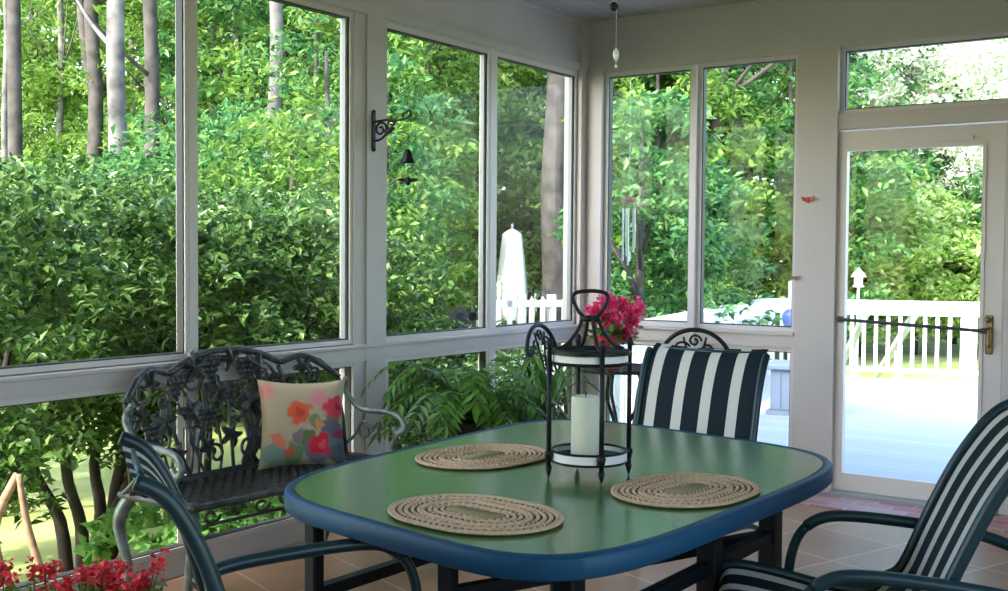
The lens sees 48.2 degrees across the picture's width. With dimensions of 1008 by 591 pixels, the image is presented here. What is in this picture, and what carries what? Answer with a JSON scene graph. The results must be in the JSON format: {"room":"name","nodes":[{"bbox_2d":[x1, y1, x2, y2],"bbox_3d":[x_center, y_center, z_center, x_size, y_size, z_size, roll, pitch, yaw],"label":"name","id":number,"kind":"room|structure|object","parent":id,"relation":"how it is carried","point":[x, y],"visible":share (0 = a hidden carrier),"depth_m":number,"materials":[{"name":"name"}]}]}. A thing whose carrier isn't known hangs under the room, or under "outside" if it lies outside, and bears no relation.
{"room":"sunroom","nodes":[
{"label":"sunroom","id":0,"kind":"room"},
{"bbox_2d":[0,472,46,587],"bbox_3d":[-1.948,1.133,4.593,0.268,0.842,0.088,-1,2,-24],"label":"handle","id":1,"kind":"object","parent":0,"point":[16,479],"visible":0.8,"depth_m":4.55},
{"bbox_2d":[0,0,589,590],"bbox_3d":[-1.767,-0.243,4.244,0.130,2.910,8.176,2,3,35],"label":"wall","id":2,"kind":"structure","parent":0,"point":[502,26],"depth_m":5.76,"materials":[{"name":"paint"}]},
{"bbox_2d":[0,0,189,375],"bbox_3d":[-1.729,-0.536,4.277,0.058,1.645,1.290,2,3,35],"label":"window","id":3,"kind":"structure","parent":2,"relation":"in","point":[181,6],"depth_m":4.78,"materials":[{"name":"grey plastic"}]},
{"bbox_2d":[0,383,189,590],"bbox_3d":[-1.738,0.743,4.324,0.058,0.734,1.290,2,3,35],"label":"window","id":4,"kind":"structure","parent":2,"relation":"in","point":[182,433],"depth_m":4.53,"materials":[{"name":"grey plastic"}]},
{"bbox_2d":[193,0,352,355],"bbox_3d":[-1.063,-0.567,5.239,0.058,1.645,1.000,2,3,35],"label":"window","id":5,"kind":"structure","parent":2,"relation":"in","point":[346,18],"depth_m":5.60,"materials":[{"name":"grey plastic"}]},
{"bbox_2d":[195,362,352,544],"bbox_3d":[-1.066,0.712,5.294,0.058,0.734,1.021,2,3,35],"label":"window","id":6,"kind":"structure","parent":2,"relation":"in","point":[348,367],"depth_m":5.24,"materials":[{"name":"grey plastic"}]},
{"bbox_2d":[188,0,494,473],"bbox_3d":[-1.512,-0.135,4.626,0.080,2.470,4.990,2,3,35],"label":"trim","id":7,"kind":"structure","parent":2,"relation":"attached to","point":[190,2],"depth_m":4.83,"materials":[{"name":"grey plastic"}]},
{"bbox_2d":[372,109,411,151],"bbox_3d":[-0.562,-0.832,5.652,0.257,0.216,0.028,2,3,35],"label":"bracket","id":8,"kind":"object","parent":2,"relation":"attached to","point":[387,130],"visible":1,"depth_m":5.68,"materials":[{"name":"black metal"}]},
{"bbox_2d":[386,347,488,451],"bbox_3d":[-0.380,0.681,6.285,0.058,0.734,0.927,2,3,35],"label":"window","id":9,"kind":"structure","parent":2,"relation":"in","point":[483,352],"depth_m":6.29,"materials":[{"name":"grey plastic"}]},
{"bbox_2d":[386,23,490,341],"bbox_3d":[-0.381,-0.596,6.223,0.058,1.650,0.965,2,3,35],"label":"window","id":10,"kind":"structure","parent":2,"relation":"in","point":[485,54],"depth_m":6.57,"materials":[{"name":"grey plastic"}]},
{"bbox_2d":[493,338,574,418],"bbox_3d":[0.176,0.655,7.088,0.058,0.734,0.936,2,3,35],"label":"window","id":11,"kind":"structure","parent":2,"relation":"in","point":[571,390],"depth_m":7.43,"materials":[{"name":"grey plastic"}]},
{"bbox_2d":[494,51,577,331],"bbox_3d":[0.185,-0.622,7.041,0.058,1.650,0.936,2,3,35],"label":"window","id":12,"kind":"structure","parent":2,"relation":"in","point":[572,76],"depth_m":7.37,"materials":[{"name":"grey plastic"}]},
{"bbox_2d":[505,0,775,24],"bbox_3d":[0.279,-1.614,2.723,4.950,0.030,8.076,2,3,35],"label":"trim","id":13,"kind":"structure","parent":2,"relation":"attached to","point":[518,2],"depth_m":7.03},
{"bbox_2d":[152,504,1007,590],"bbox_3d":[0.245,1.337,2.900,5.050,0.120,8.176,2,3,35],"label":"floor","id":14,"kind":"structure","parent":0,"point":[830,546],"depth_m":5.03,"materials":[{"name":"tile"}]},
{"bbox_2d":[0,548,170,590],"bbox_3d":[-1.481,1.027,3.615,0.782,0.422,0.295,0,2,-7],"label":"flowers","id":15,"kind":"object","parent":14,"relation":"on","point":[113,581],"visible":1,"depth_m":3.63,"materials":[{"name":"red plant"}]},
{"bbox_2d":[112,345,406,590],"bbox_3d":[-0.993,0.713,4.714,0.552,0.983,1.279,2,3,35],"label":"garden bench","id":16,"kind":"object","parent":14,"relation":"on","point":[234,485],"visible":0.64,"depth_m":4.67,"materials":[{"name":"metal"}]},
{"bbox_2d":[257,379,345,469],"bbox_3d":[-0.879,0.559,4.922,0.403,0.391,0.159,0,2,-22],"label":"cushion","id":17,"kind":"object","parent":16,"relation":"on","point":[302,423],"visible":0.99,"depth_m":4.87,"materials":[{"name":"fabric"}]},
{"bbox_2d":[117,431,421,590],"bbox_3d":[-0.443,0.803,2.509,0.761,0.966,0.670,0,2,-22],"label":"patio chair","id":18,"kind":"object","parent":14,"relation":"on","point":[151,477],"visible":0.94,"depth_m":2.60,"materials":[{"name":"metal"}]},
{"bbox_2d":[357,356,568,448],"bbox_3d":[-0.128,0.747,5.620,1.030,0.854,1.090,2,3,35],"label":"potted fern","id":19,"kind":"object","parent":14,"relation":"on","point":[478,409],"visible":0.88,"depth_m":5.40,"materials":[{"name":"green plant"}]},
{"bbox_2d":[441,418,496,438],"bbox_3d":[-0.177,0.733,5.646,0.321,0.220,0.321,2,3,35],"label":"pot","id":20,"kind":"object","parent":19,"relation":"attached to","point":[468,425],"depth_m":5.50,"materials":[{"name":"black"}]},
{"bbox_2d":[525,323,568,418],"bbox_3d":[0.406,0.655,6.147,0.536,0.997,0.444,2,2,28],"label":"bistro chair","id":21,"kind":"object","parent":14,"relation":"on","point":[528,353],"visible":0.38,"depth_m":6.23,"materials":[{"name":"black metal"}]},
{"bbox_2d":[488,357,621,418],"bbox_3d":[0.228,0.732,5.669,0.720,0.886,0.657,-1,3,-37],"label":"spider plant","id":22,"kind":"object","parent":14,"relation":"on","point":[540,378],"visible":0.49,"depth_m":5.59,"materials":[{"name":"green plant"}]},
{"bbox_2d":[284,419,832,590],"bbox_3d":[0.202,0.893,3.505,1.337,0.721,1.908,2,3,35],"label":"dining table","id":23,"kind":"object","parent":14,"relation":"on","point":[600,534],"visible":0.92,"depth_m":3.15,"materials":[{"name":"green glass"}]},
{"bbox_2d":[387,493,563,535],"bbox_3d":[-0.074,0.550,2.850,0.485,0.010,0.372,2,3,40],"label":"placemat","id":24,"kind":"object","parent":23,"relation":"on","point":[456,513],"visible":1,"depth_m":2.82,"materials":[{"name":"wicker"}]},
{"bbox_2d":[415,443,545,469],"bbox_3d":[-0.067,0.520,3.659,0.372,0.010,0.485,2,3,42],"label":"placemat","id":25,"kind":"object","parent":23,"relation":"on","point":[486,456],"visible":0.99,"depth_m":3.63,"materials":[{"name":"wicker"}]},
{"bbox_2d":[544,289,632,483],"bbox_3d":[0.255,0.260,3.360,0.242,0.558,0.242,2,2,33],"label":"lantern","id":26,"kind":"object","parent":23,"relation":"on","point":[601,356],"visible":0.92,"depth_m":3.32,"materials":[{"name":"black metal"}]},
{"bbox_2d":[571,392,598,454],"bbox_3d":[0.242,0.382,3.368,0.084,0.189,0.084,2,3,35],"label":"candle","id":27,"kind":"object","parent":26,"relation":"on","point":[584,407],"visible":0.88,"depth_m":3.33,"materials":[{"name":"beige wax"}]},
{"bbox_2d":[611,473,760,508],"bbox_3d":[0.509,0.543,3.157,0.372,0.010,0.485,2,3,39],"label":"placemat","id":28,"kind":"object","parent":23,"relation":"on","point":[666,490],"visible":1,"depth_m":3.13,"materials":[{"name":"wicker"}]},
{"bbox_2d":[574,363,641,421],"bbox_3d":[0.686,0.780,6.668,0.550,0.717,0.550,2,3,35],"label":"bistro table","id":29,"kind":"object","parent":14,"relation":"on","point":[636,367],"visible":0.27,"depth_m":6.58,"materials":[{"name":"black metal"}]},
{"bbox_2d":[581,291,647,368],"bbox_3d":[0.611,0.199,6.563,0.343,0.453,0.446,2,3,44],"label":"potted flowers","id":30,"kind":"object","parent":29,"relation":"on","point":[619,326],"visible":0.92,"depth_m":6.56,"materials":[{"name":"pink plant"}]},
{"bbox_2d":[663,328,728,348],"bbox_3d":[1.060,0.658,6.192,0.444,0.997,0.536,1,2,14],"label":"bistro chair","id":31,"kind":"object","parent":14,"relation":"on","point":[686,330],"visible":0.1,"depth_m":5.93,"materials":[{"name":"black metal"}]},
{"bbox_2d":[632,343,769,533],"bbox_3d":[0.680,0.722,4.599,0.670,0.990,0.754,2,3,35],"label":"patio chair","id":32,"kind":"object","parent":14,"relation":"on","point":[718,392],"visible":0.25,"depth_m":4.79,"materials":[{"name":"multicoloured fabric"}]},
{"bbox_2d":[718,399,1007,590],"bbox_3d":[0.981,0.778,2.901,0.891,1.006,0.670,1,2,14],"label":"patio chair","id":33,"kind":"object","parent":14,"relation":"on","point":[957,515],"visible":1,"depth_m":2.97,"materials":[{"name":"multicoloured fabric"}]},
{"bbox_2d":[798,492,1007,532],"bbox_3d":[2.251,1.170,6.100,1.300,0.006,0.415,2,3,35],"label":"brick border","id":34,"kind":"object","parent":14,"relation":"on","point":[999,523],"visible":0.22,"depth_m":6.21,"materials":[{"name":"pink tile"}]},
{"bbox_2d":[828,489,997,515],"bbox_3d":[2.297,1.153,6.332,0.910,0.025,0.190,2,3,35],"label":"threshold","id":35,"kind":"object","parent":14,"relation":"on","point":[844,493],"visible":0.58,"depth_m":6.37,"materials":[{"name":"grey"}]},
{"bbox_2d":[522,0,756,21],"bbox_3d":[0.266,-1.681,2.790,5.050,0.100,8.176,2,3,35],"label":"ceiling","id":36,"kind":"structure","parent":0,"point":[587,10],"depth_m":6.95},
{"bbox_2d":[584,0,1007,515],"bbox_3d":[2.585,-0.281,6.120,4.950,2.910,0.135,2,3,35],"label":"wall","id":37,"kind":"structure","parent":0,"point":[816,31],"depth_m":6.61,"materials":[{"name":"paint"}]},
{"bbox_2d":[603,65,698,326],"bbox_3d":[0.936,-0.630,7.262,0.640,1.640,0.058,2,3,35],"label":"window","id":38,"kind":"structure","parent":37,"relation":"in","point":[608,125],"depth_m":7.39,"materials":[{"name":"grey plastic"}]},
{"bbox_2d":[689,66,698,346],"bbox_3d":[1.196,-0.205,7.070,0.030,2.430,0.080,2,3,35],"label":"trim","id":39,"kind":"structure","parent":37,"relation":"attached to","point":[695,70],"depth_m":7.03,"materials":[{"name":"grey plastic"}]},
{"bbox_2d":[698,343,792,446],"bbox_3d":[1.487,0.661,6.922,0.622,0.714,0.058,2,3,35],"label":"window","id":40,"kind":"structure","parent":37,"relation":"in","point":[715,346],"depth_m":6.74,"materials":[{"name":"grey plastic"}]},
{"bbox_2d":[696,55,797,331],"bbox_3d":[1.488,-0.612,6.880,0.645,1.640,0.058,2,3,35],"label":"window","id":41,"kind":"structure","parent":37,"relation":"in","point":[703,68],"depth_m":7.01,"materials":[{"name":"grey plastic"}]},
{"bbox_2d":[833,122,1006,500],"bbox_3d":[2.291,0.106,6.285,0.900,2.080,0.099,2,3,35],"label":"door","id":42,"kind":"structure","parent":37,"relation":"in","point":[992,136],"depth_m":6.19,"materials":[{"name":"grey plastic"}]},
{"bbox_2d":[840,32,1007,113],"bbox_3d":[2.404,-1.224,6.227,1.080,0.385,0.058,2,3,35],"label":"window","id":43,"kind":"structure","parent":37,"relation":"in","point":[845,52],"depth_m":6.30,"materials":[{"name":"grey plastic"}]},
{"bbox_3d":[0.165,-1.840,2.855,5.500,0.190,8.976,2,3,35],"label":"roof","id":44,"kind":"structure","parent":0,"visible":0},
{"bbox_2d":[621,82,636,264],"bbox_3d":[0.863,-1.067,7.716,0.110,1.720,0.110,2,3,35],"label":"wind chime","id":45,"kind":"object","parent":44,"relation":"hanging from","point":[626,200],"visible":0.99,"depth_m":7.71,"materials":[{"name":"white"}]},
{"label":"outside","id":46,"kind":"structure","parent":0,"visible":0},
{"bbox_2d":[0,260,978,583],"bbox_3d":[9.811,-1.119,29.675,130.000,3.736,120.000,2,3,35],"label":"lawn","id":47,"kind":"structure","parent":46,"point":[15,545],"depth_m":8.69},
{"bbox_2d":[7,0,22,161],"bbox_3d":[-6.420,-4.994,14.969,4.876,12.465,4.586,0,2,-23],"label":"tree","id":48,"kind":"object","parent":47,"relation":"on","point":[14,62],"visible":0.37,"depth_m":14.83,"materials":[{"name":"grey plant"}]},
{"bbox_2d":[0,0,53,161],"bbox_3d":[-8.170,-5.145,18.718,4.586,12.462,4.876,0,2,-23],"label":"tree","id":49,"kind":"object","parent":47,"relation":"on","point":[4,123],"visible":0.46,"depth_m":18.85,"materials":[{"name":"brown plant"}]},
{"bbox_2d":[0,0,87,174],"bbox_3d":[-11.228,-3.198,23.701,5.409,7.854,5.772,2,3,34],"label":"tree","id":50,"kind":"object","parent":47,"relation":"on","point":[34,65],"visible":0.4,"depth_m":23.44,"materials":[{"name":"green plant"}]},
{"bbox_2d":[0,151,98,352],"bbox_3d":[-3.949,0.178,7.647,2.546,2.605,2.629,0,2,-5],"label":"shrub","id":51,"kind":"object","parent":47,"relation":"on","point":[6,160],"visible":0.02,"depth_m":7.91,"materials":[{"name":"green plant"}]},
{"bbox_2d":[29,0,77,175],"bbox_3d":[-9.275,-5.448,23.871,4.973,12.463,4.775,2,3,35],"label":"tree","id":52,"kind":"object","parent":47,"relation":"on","point":[60,10],"visible":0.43,"depth_m":23.71,"materials":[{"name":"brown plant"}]},
{"bbox_2d":[0,152,171,516],"bbox_3d":[-3.356,0.266,7.432,2.353,2.449,2.399,2,3,42],"label":"shrub","id":53,"kind":"object","parent":47,"relation":"on","point":[57,168],"visible":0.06,"depth_m":7.38,"materials":[{"name":"green plant"}]},
{"bbox_2d":[0,164,172,543],"bbox_3d":[-2.672,0.425,5.375,2.223,2.302,2.106,0,2,-22],"label":"shrub","id":54,"kind":"object","parent":47,"relation":"on","point":[91,266],"visible":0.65,"depth_m":5.17,"materials":[{"name":"green plant"}]},
{"bbox_2d":[0,0,172,175],"bbox_3d":[-10.710,-3.936,25.680,5.790,9.156,5.627,1,2,11],"label":"tree","id":55,"kind":"object","parent":47,"relation":"on","point":[34,31],"visible":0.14,"depth_m":24.17,"materials":[{"name":"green plant"}]},
{"bbox_2d":[76,0,106,179],"bbox_3d":[-6.104,-5.061,16.923,4.586,12.468,4.876,1,2,10],"label":"tree","id":56,"kind":"object","parent":47,"relation":"on","point":[90,58],"visible":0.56,"depth_m":16.81,"materials":[{"name":"grey plant"}]},
{"bbox_2d":[76,0,127,178],"bbox_3d":[-4.453,-4.896,12.722,4.917,12.468,4.603,2,3,35],"label":"tree","id":57,"kind":"object","parent":47,"relation":"on","point":[115,23],"visible":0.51,"depth_m":12.81,"materials":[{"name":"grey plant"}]},
{"bbox_2d":[0,0,207,166],"bbox_3d":[-9.753,-4.582,28.004,5.813,10.260,5.465,0,2,-23],"label":"tree","id":58,"kind":"object","parent":47,"relation":"on","point":[31,134],"visible":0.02,"depth_m":25.88,"materials":[{"name":"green plant"}]},
{"bbox_2d":[73,0,159,167],"bbox_3d":[-4.772,-4.977,14.779,4.876,12.461,4.586,0,2,-14],"label":"tree","id":59,"kind":"object","parent":47,"relation":"on","point":[150,24],"visible":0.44,"depth_m":14.86,"materials":[{"name":"grey plant"}]},
{"bbox_2d":[38,147,222,310],"bbox_3d":[-3.478,-0.038,10.918,2.573,2.896,2.462,0,2,-7],"label":"tree","id":60,"kind":"object","parent":47,"relation":"on","point":[116,164],"visible":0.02,"depth_m":10.72,"materials":[{"name":"green plant"}]},
{"bbox_2d":[5,168,279,476],"bbox_3d":[-2.631,0.281,8.164,2.378,2.380,2.450,0,2,-12],"label":"shrub","id":61,"kind":"object","parent":47,"relation":"on","point":[160,179],"visible":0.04,"depth_m":7.95,"materials":[{"name":"green plant"}]},
{"bbox_2d":[0,167,288,571],"bbox_3d":[-2.320,0.439,6.099,2.121,2.225,2.192,-1,2,-26],"label":"shrub","id":62,"kind":"object","parent":47,"relation":"on","point":[144,220],"visible":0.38,"depth_m":5.70,"materials":[{"name":"green plant"}]},
{"bbox_2d":[74,502,245,566],"bbox_3d":[-1.631,1.224,5.564,0.898,0.514,0.906,2,3,35],"label":"hosta","id":63,"kind":"object","parent":47,"relation":"on","point":[149,516],"visible":0.28,"depth_m":5.38,"materials":[{"name":"green plant"}]},
{"bbox_2d":[30,3,297,175],"bbox_3d":[-7.461,-3.317,24.932,5.962,8.209,5.549,1,2,24],"label":"tree","id":64,"kind":"object","parent":47,"relation":"on","point":[56,21],"visible":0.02,"depth_m":23.81,"materials":[{"name":"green plant"}]},
{"bbox_2d":[61,0,282,180],"bbox_3d":[-5.097,-2.235,17.972,3.334,6.743,3.102,1,2,15],"label":"tree","id":65,"kind":"object","parent":47,"relation":"on","point":[136,26],"visible":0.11,"depth_m":17.16,"materials":[{"name":"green plant"}]},
{"bbox_2d":[19,185,339,470],"bbox_3d":[-1.740,0.450,6.408,1.931,2.182,1.924,2,2,29],"label":"shrub","id":66,"kind":"object","parent":47,"relation":"on","point":[239,235],"visible":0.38,"depth_m":6.08,"materials":[{"name":"green plant"}]},
{"bbox_2d":[79,101,339,421],"bbox_3d":[-2.977,-0.332,11.520,2.776,3.445,2.743,2,3,34],"label":"tree","id":67,"kind":"object","parent":47,"relation":"on","point":[169,155],"visible":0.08,"depth_m":11.05,"materials":[{"name":"green plant"}]},
{"bbox_2d":[128,0,337,186],"bbox_3d":[-3.918,-2.204,16.972,3.272,6.772,3.308,0,2,-14],"label":"tree","id":68,"kind":"object","parent":47,"relation":"on","point":[258,10],"visible":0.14,"depth_m":16.29,"materials":[{"name":"green plant"}]},
{"bbox_2d":[208,495,288,525],"bbox_3d":[-1.265,1.203,6.129,0.837,0.484,0.879,1,2,10],"label":"hosta","id":69,"kind":"object","parent":47,"relation":"on","point":[275,499],"visible":0.12,"depth_m":5.83,"materials":[{"name":"green plant"}]},
{"bbox_2d":[160,2,339,152],"bbox_3d":[-4.667,-3.987,23.988,5.804,9.810,5.666,1,2,25],"label":"tree","id":70,"kind":"object","parent":47,"relation":"on","point":[336,37],"visible":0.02,"depth_m":22.71,"materials":[{"name":"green plant"}]},
{"bbox_2d":[263,1,282,185],"bbox_3d":[-2.699,-4.922,13.708,4.586,12.463,4.876,1,2,18],"label":"tree","id":71,"kind":"object","parent":47,"relation":"on","point":[276,17],"visible":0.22,"depth_m":13.83,"materials":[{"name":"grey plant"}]},
{"bbox_2d":[145,178,423,442],"bbox_3d":[-1.883,0.258,8.780,2.358,2.383,2.336,1,2,17],"label":"shrub","id":72,"kind":"object","parent":47,"relation":"on","point":[262,190],"visible":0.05,"depth_m":8.89,"materials":[{"name":"green plant"}]},
{"bbox_2d":[159,86,450,383],"bbox_3d":[-2.025,-0.306,10.984,2.592,3.445,2.748,2,3,40],"label":"tree","id":73,"kind":"object","parent":47,"relation":"on","point":[295,176],"visible":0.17,"depth_m":10.58,"materials":[{"name":"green plant"}]},
{"bbox_2d":[158,194,463,513],"bbox_3d":[-1.230,0.445,7.024,1.866,2.153,1.890,0,2,-19],"label":"shrub","id":74,"kind":"object","parent":47,"relation":"on","point":[400,287],"visible":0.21,"depth_m":6.72,"materials":[{"name":"green plant"}]},
{"bbox_2d":[197,0,439,372],"bbox_3d":[-2.578,-2.027,16.014,3.634,6.506,3.680,-2,3,-43],"label":"tree","id":75,"kind":"object","parent":47,"relation":"on","point":[232,88],"visible":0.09,"depth_m":15.12,"materials":[{"name":"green plant"}]},
{"bbox_2d":[200,7,475,382],"bbox_3d":[-1.841,-0.905,12.483,2.957,4.533,2.952,-1,3,-36],"label":"tree","id":76,"kind":"object","parent":47,"relation":"on","point":[397,63],"visible":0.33,"depth_m":12.19,"materials":[{"name":"green plant"}]},
{"bbox_2d":[281,34,478,312],"bbox_3d":[-1.619,-1.151,15.406,3.022,4.815,2.951,0,2,-5],"label":"tree","id":77,"kind":"object","parent":47,"relation":"on","point":[425,135],"visible":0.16,"depth_m":15.27,"materials":[{"name":"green plant"}]},
{"bbox_2d":[321,44,501,312],"bbox_3d":[-1.303,-1.222,16.517,2.662,4.879,2.598,1,2,19],"label":"tree","id":78,"kind":"object","parent":47,"relation":"on","point":[471,182],"visible":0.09,"depth_m":15.99,"materials":[{"name":"green plant"}]},
{"bbox_2d":[306,306,518,450],"bbox_3d":[-0.694,0.766,9.035,1.724,1.381,1.710,1,2,7],"label":"shrub","id":79,"kind":"object","parent":47,"relation":"on","point":[411,439],"visible":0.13,"depth_m":8.72,"materials":[{"name":"green plant"}]},
{"bbox_2d":[297,34,544,310],"bbox_3d":[-1.378,-2.300,18.969,4.289,6.852,4.170,1,2,11],"label":"tree","id":80,"kind":"object","parent":47,"relation":"on","point":[444,79],"visible":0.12,"depth_m":17.70,"materials":[{"name":"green plant"}]},
{"bbox_2d":[389,306,477,383],"bbox_3d":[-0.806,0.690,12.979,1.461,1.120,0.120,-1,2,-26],"label":"shrub","id":81,"kind":"object","parent":47,"relation":"on","point":[472,316],"visible":0.14,"depth_m":13.07,"materials":[{"name":"green"}]},
{"bbox_2d":[395,40,546,324],"bbox_3d":[-0.150,-2.511,20.310,4.250,7.193,3.995,2,2,30],"label":"tree","id":82,"kind":"object","parent":47,"relation":"on","point":[445,51],"visible":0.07,"depth_m":19.15,"materials":[{"name":"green plant"}]},
{"bbox_2d":[396,319,561,438],"bbox_3d":[-0.211,0.803,9.641,1.444,1.266,1.558,1,2,8],"label":"shrub","id":83,"kind":"object","parent":47,"relation":"on","point":[518,353],"visible":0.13,"depth_m":9.27,"materials":[{"name":"green plant"}]},
{"bbox_2d":[496,224,527,323],"bbox_3d":[0.109,0.065,16.001,0.500,2.160,0.500,2,3,35],"label":"umbrella","id":84,"kind":"object","parent":47,"relation":"on","point":[511,277],"visible":0.66,"depth_m":15.85,"materials":[{"name":"white fabric"}]},
{"bbox_2d":[496,294,562,381],"bbox_3d":[0.631,0.587,14.978,1.807,1.200,0.120,0,2,-21],"label":"picket fence","id":85,"kind":"object","parent":47,"relation":"on","point":[521,303],"visible":0.23,"depth_m":14.80,"materials":[{"name":"white"}]},
{"bbox_2d":[432,52,629,324],"bbox_3d":[0.461,-1.743,19.384,3.981,5.734,4.033,1,2,24],"label":"tree","id":86,"kind":"object","parent":47,"relation":"on","point":[531,235],"visible":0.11,"depth_m":18.50,"materials":[{"name":"green plant"}]},
{"bbox_2d":[538,72,564,373],"bbox_3d":[0.726,-4.974,15.901,4.584,12.472,4.874,0,2,-14],"label":"tree","id":87,"kind":"object","parent":47,"relation":"on","point":[552,176],"visible":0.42,"depth_m":15.80,"materials":[{"name":"grey plant"}]},
{"bbox_2d":[456,53,687,311],"bbox_3d":[1.237,-2.091,18.961,4.125,6.473,4.227,1,2,9],"label":"tree","id":88,"kind":"object","parent":47,"relation":"on","point":[525,152],"visible":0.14,"depth_m":17.90,"materials":[{"name":"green plant"}]},
{"bbox_2d":[547,86,744,322],"bbox_3d":[1.378,-0.290,10.916,1.852,3.467,1.944,1,2,8],"label":"tree","id":89,"kind":"object","parent":47,"relation":"on","point":[661,167],"visible":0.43,"depth_m":10.63,"materials":[{"name":"green plant"}]},
{"bbox_2d":[539,72,757,313],"bbox_3d":[2.434,-2.015,18.429,3.305,6.376,3.700,2,3,39],"label":"tree","id":90,"kind":"object","parent":47,"relation":"on","point":[673,77],"visible":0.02,"depth_m":17.35,"materials":[{"name":"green plant"}]},
{"bbox_2d":[522,67,790,313],"bbox_3d":[2.208,-1.851,16.955,3.893,6.154,3.930,0,2,-3],"label":"tree","id":91,"kind":"object","parent":47,"relation":"on","point":[727,101],"visible":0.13,"depth_m":16.09,"materials":[{"name":"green plant"}]},
{"bbox_2d":[611,161,783,360],"bbox_3d":[2.017,-0.026,12.256,1.993,2.851,1.817,-1,2,-26],"label":"tree","id":92,"kind":"object","parent":47,"relation":"on","point":[728,211],"visible":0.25,"depth_m":11.84,"materials":[{"name":"green plant"}]},
{"bbox_2d":[611,65,794,310],"bbox_3d":[3.158,-1.592,17.906,4.073,5.579,3.837,0,2,-12],"label":"tree","id":93,"kind":"object","parent":47,"relation":"on","point":[767,218],"visible":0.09,"depth_m":17.03,"materials":[{"name":"green plant"}]},
{"bbox_2d":[685,63,775,300],"bbox_3d":[3.340,-4.996,16.910,4.876,12.466,4.586,1,2,10],"label":"tree","id":94,"kind":"object","parent":47,"relation":"on","point":[716,122],"visible":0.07,"depth_m":16.83,"materials":[{"name":"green plant"}]},
{"bbox_2d":[628,63,890,325],"bbox_3d":[3.976,-1.389,18.448,4.136,5.147,4.271,0,2,-1],"label":"tree","id":95,"kind":"object","parent":47,"relation":"on","point":[773,238],"visible":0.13,"depth_m":17.42,"materials":[{"name":"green plant"}]},
{"bbox_2d":[663,56,941,359],"bbox_3d":[4.517,-2.024,17.884,4.373,6.463,4.308,-1,2,-29],"label":"tree","id":96,"kind":"object","parent":47,"relation":"on","point":[886,185],"visible":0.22,"depth_m":16.72,"materials":[{"name":"green plant"}]},
{"bbox_2d":[743,45,974,264],"bbox_3d":[6.491,-3.086,22.813,5.867,8.218,5.666,2,2,31],"label":"tree","id":97,"kind":"object","parent":47,"relation":"on","point":[911,86],"visible":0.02,"depth_m":21.42,"materials":[{"name":"green plant"}]},
{"bbox_2d":[772,150,968,356],"bbox_3d":[6.199,-0.747,19.416,3.340,3.824,3.408,2,3,40],"label":"tree","id":98,"kind":"object","parent":47,"relation":"on","point":[923,220],"visible":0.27,"depth_m":18.42,"materials":[{"name":"green plant"}]},
{"bbox_2d":[764,44,991,325],"bbox_3d":[8.134,-2.984,25.023,5.148,7.719,5.187,1,2,22],"label":"tree","id":99,"kind":"object","parent":47,"relation":"on","point":[964,97],"visible":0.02,"depth_m":23.23,"materials":[{"name":"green plant"}]},
{"bbox_2d":[846,315,918,378],"bbox_3d":[4.459,0.668,14.410,1.122,1.133,3.050,1,2,9],"label":"stair railing","id":100,"kind":"object","parent":47,"relation":"on","point":[858,328],"visible":0.23,"depth_m":14.06,"materials":[{"name":"white"}]},
{"bbox_2d":[781,41,999,339],"bbox_3d":[8.231,-2.545,22.961,5.020,7.092,5.392,0,2,-12],"label":"tree","id":101,"kind":"object","parent":47,"relation":"on","point":[972,81],"visible":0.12,"depth_m":21.15,"materials":[{"name":"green plant"}]},
{"bbox_2d":[847,180,981,354],"bbox_3d":[7.338,-0.428,19.872,3.825,3.170,3.913,-1,2,-30],"label":"tree","id":102,"kind":"object","parent":47,"relation":"on","point":[970,296],"visible":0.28,"depth_m":18.79,"materials":[{"name":"green plant"}]},
{"bbox_2d":[875,218,980,346],"bbox_3d":[8.085,-0.048,19.509,3.496,2.448,3.338,-2,3,-43],"label":"tree","id":103,"kind":"object","parent":47,"relation":"on","point":[976,265],"visible":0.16,"depth_m":18.65,"materials":[{"name":"green plant"}]},
{"bbox_2d":[849,39,1007,343],"bbox_3d":[8.814,-2.265,21.924,4.718,6.643,4.586,1,2,15],"label":"tree","id":104,"kind":"object","parent":47,"relation":"on","point":[952,61],"visible":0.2,"depth_m":20.97,"materials":[{"name":"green plant"}]},
{"bbox_2d":[902,38,1007,197],"bbox_3d":[10.791,-2.515,23.788,5.364,6.869,5.343,0,2,-7],"label":"tree","id":105,"kind":"object","parent":47,"relation":"on","point":[998,43],"visible":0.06,"depth_m":22.74,"materials":[{"name":"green plant"}]},
{"bbox_2d":[929,161,982,300],"bbox_3d":[9.550,-0.690,19.878,4.301,3.723,4.321,1,2,14],"label":"tree","id":106,"kind":"object","parent":47,"relation":"on","point":[975,192],"visible":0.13,"depth_m":19.85,"materials":[{"name":"green plant"}]},
{"bbox_3d":[6.166,1.327,9.218,9.400,0.220,8.700,2,3,35],"label":"skirt","id":107,"kind":"object","parent":47,"relation":"on","visible":0},
{"bbox_2d":[757,375,977,481],"bbox_3d":[6.160,1.159,9.290,9.700,0.110,8.980,2,3,35],"label":"deck","id":108,"kind":"object","parent":107,"relation":"on","point":[896,428],"visible":0.2,"depth_m":9.40,"materials":[{"name":"wood"}]},
{"bbox_2d":[610,298,774,423],"bbox_3d":[1.895,0.579,10.509,0.160,0.900,6.135,1,2,23],"label":"deck railing","id":109,"kind":"object","parent":108,"relation":"on","point":[760,306],"visible":0.21,"depth_m":9.24,"materials":[{"name":"white"}]},
{"bbox_2d":[766,359,789,415],"bbox_3d":[2.634,0.826,10.067,0.540,0.450,0.500,1,2,23],"label":"box","id":110,"kind":"object","parent":108,"relation":"on","point":[780,369],"visible":0.35,"depth_m":9.93,"materials":[{"name":"blue"}]},
{"bbox_2d":[768,298,979,382],"bbox_3d":[7.280,0.563,11.981,8.822,0.900,0.161,1,2,18],"label":"deck railing","id":111,"kind":"object","parent":108,"relation":"on","point":[968,312],"visible":0.55,"depth_m":12.81,"materials":[{"name":"white"}]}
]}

